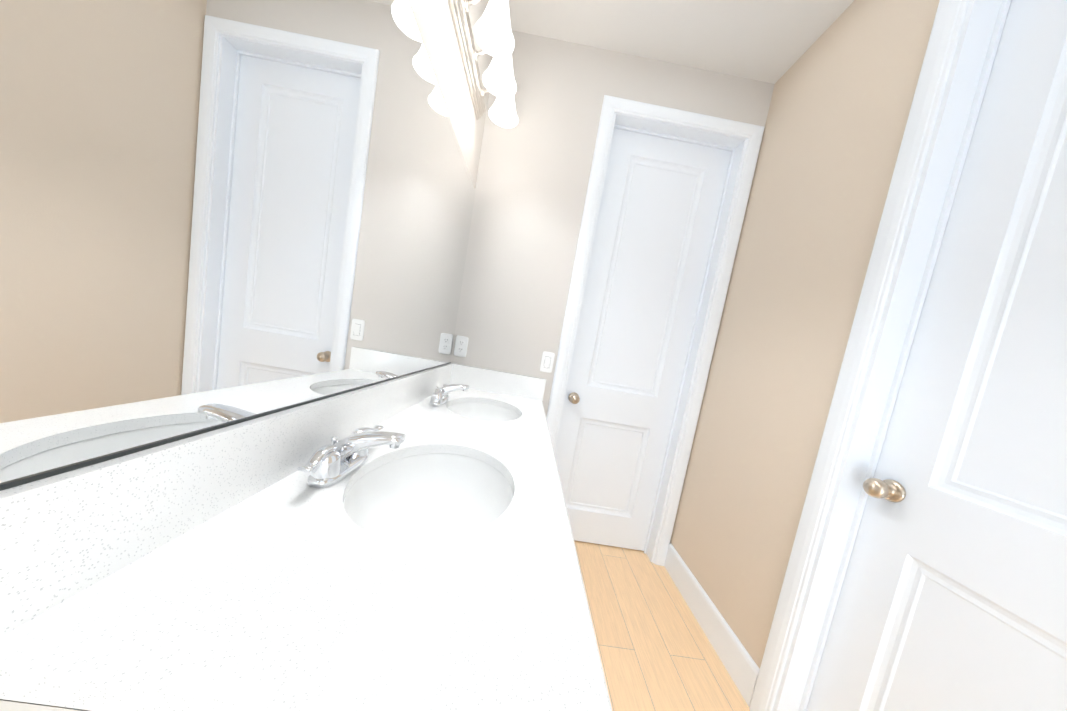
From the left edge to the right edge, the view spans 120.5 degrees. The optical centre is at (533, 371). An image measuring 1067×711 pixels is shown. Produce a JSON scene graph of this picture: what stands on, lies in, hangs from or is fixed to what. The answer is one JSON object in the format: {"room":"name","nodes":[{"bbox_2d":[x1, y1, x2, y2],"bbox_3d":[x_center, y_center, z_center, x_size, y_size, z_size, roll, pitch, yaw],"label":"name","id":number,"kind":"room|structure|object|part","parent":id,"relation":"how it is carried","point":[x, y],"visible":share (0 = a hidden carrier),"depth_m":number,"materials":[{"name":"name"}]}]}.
{"room":"bathroom","nodes":[
{"label":"bathroom","id":0,"kind":"room"},
{"bbox_2d":[408,0,492,187],"bbox_3d":[-0.455,-0.291,0.338,0.125,2.774,3.000,10,5,-2],"label":"wall","id":1,"kind":"structure","parent":0,"point":[433,19],"depth_m":1.10,"materials":[{"name":"white paint"}]},
{"bbox_2d":[0,0,475,490],"bbox_3d":[-0.382,-0.433,0.938,0.007,0.940,1.510,10,5,-2],"label":"mirror","id":2,"kind":"object","parent":1,"relation":"attached to","point":[216,214],"visible":1,"depth_m":0.38,"materials":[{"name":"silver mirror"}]},
{"bbox_2d":[448,0,517,127],"bbox_3d":[-0.153,-1.224,1.190,0.209,0.182,0.535,10,5,-2],"label":"sconce","id":3,"kind":"object","parent":1,"relation":"attached to","point":[494,37],"visible":1,"depth_m":1.14,"materials":[{"name":"white glass"}]},
{"bbox_3d":[-0.120,-1.205,1.192,0.136,0.155,0.496,10,5,-2],"label":"lamp shade","id":4,"kind":"part","parent":3,"relation":"part of","materials":[{"name":"white glass"}]},
{"bbox_2d":[451,30,774,540],"bbox_3d":[0.378,-0.287,1.795,1.609,2.774,0.125,10,5,-2],"label":"wall","id":5,"kind":"structure","parent":0,"point":[533,173],"depth_m":1.65,"materials":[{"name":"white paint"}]},
{"bbox_2d":[454,335,467,356],"bbox_3d":[-0.411,-0.140,1.730,0.071,0.117,0.008,10,5,-2],"label":"duplex electrical outlet","id":6,"kind":"object","parent":5,"relation":"attached to","point":[461,346],"visible":1,"depth_m":1.73,"materials":[{"name":"white plastic"}]},
{"bbox_2d":[540,351,554,372],"bbox_3d":[0.079,-0.051,1.745,0.071,0.117,0.011,10,5,-2],"label":"rocker light switch","id":7,"kind":"object","parent":5,"relation":"attached to","point":[547,361],"visible":1,"depth_m":1.74,"materials":[{"name":"white plastic"}]},
{"bbox_2d":[554,128,731,550],"bbox_3d":[0.582,-0.103,1.823,0.705,2.462,0.108,10,5,-2],"label":"end door","id":8,"kind":"structure","parent":5,"relation":"in","point":[660,202],"depth_m":1.84,"materials":[{"name":"white wood"}]},
{"bbox_3d":[0.245,0.166,1.827,0.065,0.065,0.072,10,5,-2],"label":"knob","id":9,"kind":"part","parent":8,"relation":"part of","materials":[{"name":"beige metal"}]},
{"bbox_2d":[546,95,763,565],"bbox_3d":[0.588,-0.137,1.804,0.877,2.550,0.143,10,5,-2],"label":"door frame","id":10,"kind":"structure","parent":5,"relation":"attached to","point":[751,133],"depth_m":1.71,"materials":[{"name":"white wood"}]},
{"bbox_2d":[574,540,749,710],"bbox_3d":[0.580,1.293,0.962,2.734,0.100,3.900,10,5,-2],"label":"floor","id":11,"kind":"structure","parent":0,"point":[657,652],"depth_m":1.35,"materials":[{"name":"brown wood"}]},
{"bbox_2d":[0,699,89,710],"bbox_3d":[-0.288,0.678,0.712,0.544,0.860,0.847,10,5,-2],"label":"base cabinet","id":12,"kind":"object","parent":11,"relation":"on","point":[8,705],"depth_m":0.23,"materials":[{"name":"white wood"}]},
{"bbox_2d":[0,363,611,710],"bbox_3d":[-0.202,0.149,1.000,0.558,0.152,1.522,10,5,-2],"label":"countertop","id":13,"kind":"structure","parent":12,"relation":"on","point":[242,566],"depth_m":0.34,"materials":[{"name":"stone"}]},
{"bbox_2d":[297,425,404,487],"bbox_3d":[-0.345,0.164,0.625,0.142,0.092,0.253,10,5,-2],"label":"faucet","id":14,"kind":"object","parent":13,"relation":"on","point":[327,465],"visible":1,"depth_m":0.60,"materials":[{"name":"silver metal"}]},
{"bbox_2d":[343,453,512,542],"bbox_3d":[-0.221,0.334,0.669,0.390,0.154,0.476,10,5,-2],"label":"sink","id":15,"kind":"object","parent":13,"relation":"in","point":[430,497],"visible":0.33,"depth_m":0.79,"materials":[{"name":"white ceramic"}]},
{"bbox_2d":[430,384,469,405],"bbox_3d":[-0.355,0.096,1.317,0.142,0.092,0.253,10,5,-2],"label":"faucet","id":16,"kind":"object","parent":13,"relation":"on","point":[440,396],"visible":1,"depth_m":1.29,"materials":[{"name":"silver metal"}]},
{"bbox_2d":[448,402,519,421],"bbox_3d":[-0.232,0.266,1.366,0.390,0.154,0.476,10,5,-2],"label":"sink","id":17,"kind":"object","parent":13,"relation":"in","point":[485,412],"visible":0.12,"depth_m":1.55,"materials":[{"name":"white ceramic"}]},
{"bbox_2d":[509,0,853,83],"bbox_3d":[1.067,-1.526,0.691,2.734,0.100,3.900,10,5,-2],"label":"ceiling","id":18,"kind":"structure","parent":0,"point":[771,41],"depth_m":1.45,"materials":[{"name":"white paint"}]},
{"bbox_2d":[670,0,939,668],"bbox_3d":[1.130,-0.022,0.388,0.125,2.774,2.750,10,5,-2],"label":"wall","id":19,"kind":"structure","parent":0,"point":[844,89],"depth_m":1.26,"materials":[{"name":"beige paint"}]},
{"bbox_2d":[664,543,759,706],"bbox_3d":[0.824,1.156,1.503,0.013,0.150,0.726,10,5,-2],"label":"baseboard","id":20,"kind":"structure","parent":19,"relation":"attached to","point":[740,664],"depth_m":1.38,"materials":[{"name":"white wood"}]},
{"bbox_2d":[749,0,1010,710],"bbox_3d":[1.102,0.055,0.565,0.143,2.580,0.932,10,5,-2],"label":"door frame","id":21,"kind":"structure","parent":19,"relation":"attached to","point":[972,65],"depth_m":0.95,"materials":[{"name":"white wood"}]},
{"bbox_2d":[806,0,1066,710],"bbox_3d":[1.112,0.093,0.569,0.108,2.492,0.760,10,5,-2],"label":"door","id":22,"kind":"structure","parent":19,"relation":"in","point":[953,595],"depth_m":0.78,"materials":[{"name":"white wood"}]},
{"bbox_3d":[1.039,0.352,0.913,0.072,0.065,0.065,10,5,-2],"label":"knob","id":23,"kind":"part","parent":22,"relation":"part of","materials":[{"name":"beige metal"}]}
]}

